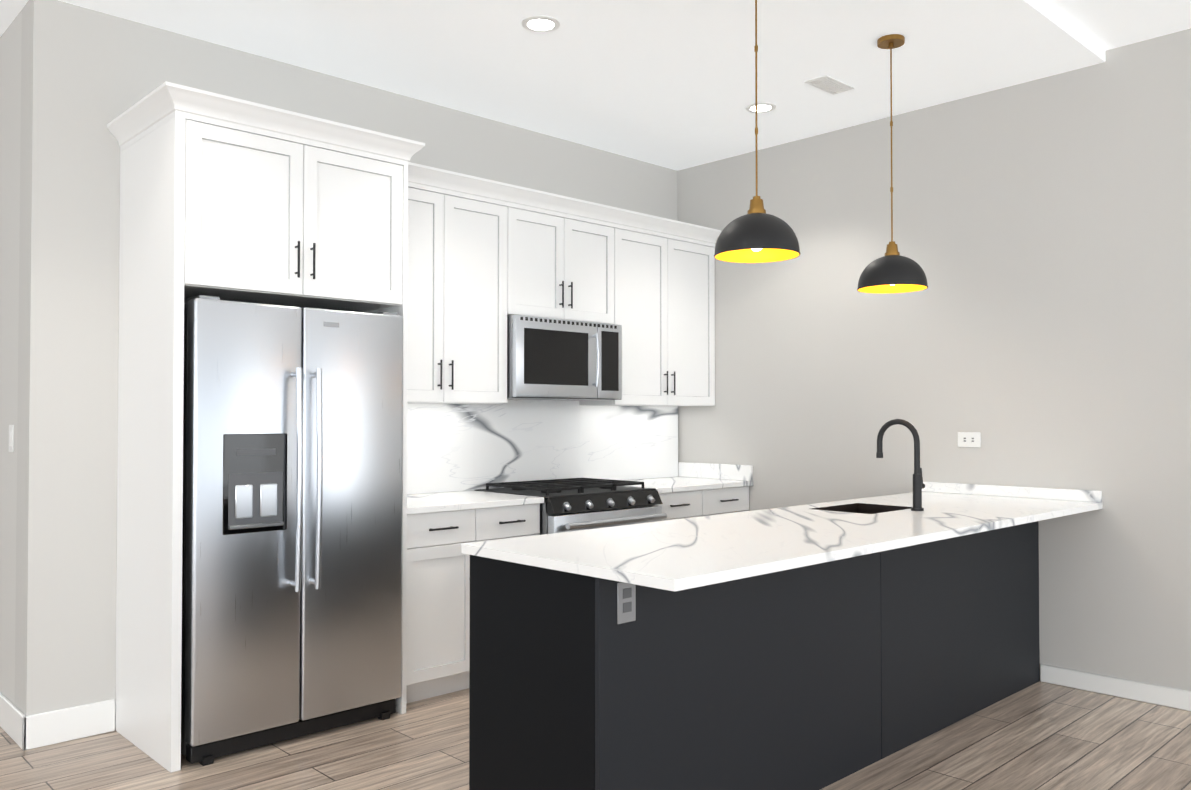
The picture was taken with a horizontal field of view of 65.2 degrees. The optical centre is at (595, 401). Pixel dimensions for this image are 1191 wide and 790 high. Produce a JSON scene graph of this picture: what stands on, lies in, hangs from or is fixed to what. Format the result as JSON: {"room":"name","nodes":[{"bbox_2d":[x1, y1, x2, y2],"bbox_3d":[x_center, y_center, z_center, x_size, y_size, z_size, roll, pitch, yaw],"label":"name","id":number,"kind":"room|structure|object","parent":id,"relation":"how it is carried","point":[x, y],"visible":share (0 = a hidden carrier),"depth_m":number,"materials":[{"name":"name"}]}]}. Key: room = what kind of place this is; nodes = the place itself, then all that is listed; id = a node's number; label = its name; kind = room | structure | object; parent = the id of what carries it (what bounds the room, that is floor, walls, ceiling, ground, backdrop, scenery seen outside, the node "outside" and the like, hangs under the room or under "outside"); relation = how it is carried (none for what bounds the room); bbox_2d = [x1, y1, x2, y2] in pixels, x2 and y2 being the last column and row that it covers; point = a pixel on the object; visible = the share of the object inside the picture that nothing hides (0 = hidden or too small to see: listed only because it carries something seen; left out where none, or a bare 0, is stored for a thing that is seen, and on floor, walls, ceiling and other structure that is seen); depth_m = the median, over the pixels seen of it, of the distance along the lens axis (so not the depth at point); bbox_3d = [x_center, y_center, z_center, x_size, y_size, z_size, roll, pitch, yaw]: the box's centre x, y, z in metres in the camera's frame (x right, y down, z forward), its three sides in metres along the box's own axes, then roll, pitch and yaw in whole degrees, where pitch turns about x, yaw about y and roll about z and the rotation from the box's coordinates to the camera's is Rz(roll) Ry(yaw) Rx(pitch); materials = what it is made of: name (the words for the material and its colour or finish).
{"room":"kitchen","nodes":[
{"label":"kitchen","id":0,"kind":"room"},
{"bbox_2d":[0,10,21,703],"bbox_3d":[-3.744,-0.101,5.439,0.200,3.050,4.050,1,-1,-44],"label":"wall","id":1,"kind":"structure","parent":0,"point":[10,83],"depth_m":4.02,"materials":[{"name":"paint"}]},
{"bbox_2d":[9,425,13,451],"bbox_3d":[-2.484,0.158,3.961,0.008,0.116,0.072,1,-1,-44],"label":"light switch","id":2,"kind":"object","parent":1,"relation":"attached to","point":[11,438],"visible":1,"depth_m":3.95,"materials":[{"name":"white plastic"}]},
{"bbox_2d":[0,692,114,750],"bbox_3d":[-3.197,1.347,4.923,0.342,0.135,3.014,1,-1,-44],"label":"baseboard","id":3,"kind":"structure","parent":1,"relation":"attached to","point":[22,730],"depth_m":3.83,"materials":[{"name":"white wood"}]},
{"bbox_2d":[14,0,677,715],"bbox_3d":[-0.833,-0.104,5.276,4.190,3.050,0.200,1,-1,-44],"label":"wall","id":4,"kind":"structure","parent":0,"point":[88,76],"depth_m":3.91,"materials":[{"name":"paint"}]},
{"bbox_2d":[407,162,510,403],"bbox_3d":[-0.886,-0.576,4.863,0.824,1.170,0.334,1,-1,-44],"label":"upper cabinet","id":5,"kind":"object","parent":4,"relation":"attached to","point":[486,257],"depth_m":4.81,"materials":[{"name":"white"}]},
{"bbox_2d":[407,399,677,494],"bbox_3d":[-0.364,0.259,5.562,2.562,0.534,0.020,1,-1,-44],"label":"backsplash","id":6,"kind":"structure","parent":4,"relation":"attached to","point":[458,447],"depth_m":5.54,"materials":[{"name":"stone"}]},
{"bbox_2d":[511,186,618,324],"bbox_3d":[-0.294,-0.807,5.432,0.812,0.690,0.334,1,-1,-44],"label":"upper cabinet","id":7,"kind":"object","parent":4,"relation":"attached to","point":[565,251],"depth_m":5.30,"materials":[{"name":"white"}]},
{"bbox_2d":[507,315,621,399],"bbox_3d":[-0.253,-0.236,5.380,0.804,0.447,0.449,1,-1,-44],"label":"microwave","id":8,"kind":"object","parent":7,"relation":"attached to","point":[554,359],"visible":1,"depth_m":5.21,"materials":[{"name":"silver metal"}]},
{"bbox_2d":[577,208,718,405],"bbox_3d":[0.343,-0.556,6.034,0.947,1.170,0.334,1,-1,-44],"label":"upper cabinet","id":9,"kind":"object","parent":4,"relation":"attached to","point":[667,266],"depth_m":5.90,"materials":[{"name":"white"}]},
{"bbox_2d":[0,0,1104,170],"bbox_3d":[-3.182,-1.774,4.102,9.250,0.250,7.200,1,-1,-44],"label":"ceiling","id":10,"kind":"structure","parent":0,"point":[670,84],"depth_m":4.42,"materials":[{"name":"paint"}]},
{"bbox_2d":[521,15,559,32],"bbox_3d":[-0.239,-1.646,4.073,0.170,0.006,0.170,1,-1,-44],"label":"recessed light","id":11,"kind":"object","parent":10,"relation":"in","point":[541,24],"visible":1,"depth_m":4.07,"materials":[{"name":"white"}]},
{"bbox_2d":[714,0,799,262],"bbox_3d":[0.581,-1.092,3.367,0.308,1.138,0.308,1,-1,-44],"label":"pendant light","id":12,"kind":"object","parent":10,"relation":"hanging from","point":[756,233],"visible":1,"depth_m":3.28,"materials":[{"name":"black"}]},
{"bbox_2d":[745,102,775,112],"bbox_3d":[0.917,-1.627,5.175,0.170,0.006,0.170,1,-1,-44],"label":"recessed light","id":13,"kind":"object","parent":10,"relation":"in","point":[763,107],"visible":0.96,"depth_m":5.16,"materials":[{"name":"white"}]},
{"bbox_2d":[804,75,853,94],"bbox_3d":[1.210,-1.632,4.818,0.270,0.010,0.130,1,-1,-44],"label":"ceiling vent","id":14,"kind":"object","parent":10,"relation":"in","point":[829,84],"visible":1,"depth_m":4.80,"materials":[{"name":"white"}]},
{"bbox_2d":[857,34,927,292],"bbox_3d":[1.345,-1.077,4.232,0.308,1.138,0.308,1,-1,-44],"label":"pendant light","id":15,"kind":"object","parent":10,"relation":"hanging from","point":[892,270],"visible":1,"depth_m":4.17,"materials":[{"name":"black"}]},
{"bbox_2d":[0,681,1190,789],"bbox_3d":[-1.026,1.421,1.785,9.250,0.120,13.450,1,-1,-44],"label":"floor","id":16,"kind":"structure","parent":0,"point":[1039,735],"depth_m":3.64,"materials":[{"name":"brown wood"}]},
{"bbox_2d":[107,81,424,772],"bbox_3d":[-1.427,0.113,4.077,1.130,2.575,0.707,1,-1,-44],"label":"tall cabinet","id":17,"kind":"object","parent":16,"relation":"on","point":[224,197],"visible":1,"depth_m":3.77,"materials":[{"name":"white wood"}]},
{"bbox_2d":[181,295,402,765],"bbox_3d":[-1.389,0.501,4.048,0.915,1.797,0.736,1,-1,-44],"label":"refrigerator","id":18,"kind":"object","parent":16,"relation":"on","point":[292,537],"visible":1,"depth_m":3.77,"materials":[{"name":"silver metal"}]},
{"bbox_2d":[406,490,543,703],"bbox_3d":[-0.781,0.952,4.721,0.819,0.920,0.646,1,-1,-44],"label":"base cabinet","id":19,"kind":"object","parent":16,"relation":"on","point":[442,527],"visible":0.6,"depth_m":4.41,"materials":[{"name":"white wood"}]},
{"bbox_2d":[474,478,666,534],"bbox_3d":[-0.126,0.940,5.227,0.812,0.960,0.761,1,-1,-44],"label":"range","id":20,"kind":"object","parent":16,"relation":"on","point":[571,504],"visible":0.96,"depth_m":5.02,"materials":[{"name":"silver metal"}]},
{"bbox_2d":[625,462,752,520],"bbox_3d":[0.453,0.922,5.897,0.941,1.020,0.646,1,-1,-44],"label":"base cabinet","id":21,"kind":"object","parent":16,"relation":"on","point":[692,490],"visible":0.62,"depth_m":5.84,"materials":[{"name":"white wood"}]},
{"bbox_2d":[464,521,1039,789],"bbox_3d":[0.915,0.952,3.864,3.078,0.890,0.610,1,-1,-44],"label":"base cabinet","id":22,"kind":"object","parent":16,"relation":"on","point":[817,646],"depth_m":3.03,"materials":[{"name":"black wood"}]},
{"bbox_2d":[461,493,1102,592],"bbox_3d":[1.006,0.490,3.758,3.103,0.031,0.920,1,-1,-44],"label":"countertop","id":23,"kind":"structure","parent":22,"relation":"on","point":[677,555],"depth_m":3.16,"materials":[{"name":"white stone"}]},
{"bbox_2d":[876,419,924,510],"bbox_3d":[1.365,0.280,4.165,0.082,0.402,0.222,1,-1,-44],"label":"faucet","id":24,"kind":"object","parent":23,"relation":"on","point":[918,485],"visible":1,"depth_m":4.09,"materials":[{"name":"black metal"}]},
{"bbox_2d":[677,28,1190,690],"bbox_3d":[3.422,-0.159,3.668,0.250,3.105,8.000,1,-1,-44],"label":"wall","id":25,"kind":"structure","parent":0,"point":[1037,332],"depth_m":4.83,"materials":[{"name":"paint"}]},
{"bbox_2d":[958,432,980,446],"bbox_3d":[1.993,0.206,4.973,0.007,0.080,0.124,1,-1,-44],"label":"electrical outlet","id":26,"kind":"object","parent":25,"relation":"attached to","point":[969,439],"visible":1,"depth_m":4.97,"materials":[{"name":"white plastic"}]},
{"bbox_2d":[922,481,1100,500],"bbox_3d":[2.121,0.465,4.823,0.020,0.055,0.917,1,-1,-44],"label":"backsplash","id":27,"kind":"structure","parent":25,"relation":"attached to","point":[930,487],"depth_m":4.78,"materials":[{"name":"white stone"}]},
{"bbox_2d":[1040,664,1190,710],"bbox_3d":[3.519,1.343,3.349,0.013,0.090,7.240,1,-1,-44],"label":"baseboard","id":28,"kind":"structure","parent":25,"relation":"attached to","point":[1132,690],"depth_m":4.43,"materials":[{"name":"white wood"}]},
{"bbox_2d":[1041,0,1190,50],"bbox_3d":[0.975,-1.877,-0.259,9.250,0.195,4.850,1,-1,-44],"label":"ceiling","id":29,"kind":"structure","parent":0,"point":[1105,25],"depth_m":4.15,"materials":[{"name":"paint"}]}
]}

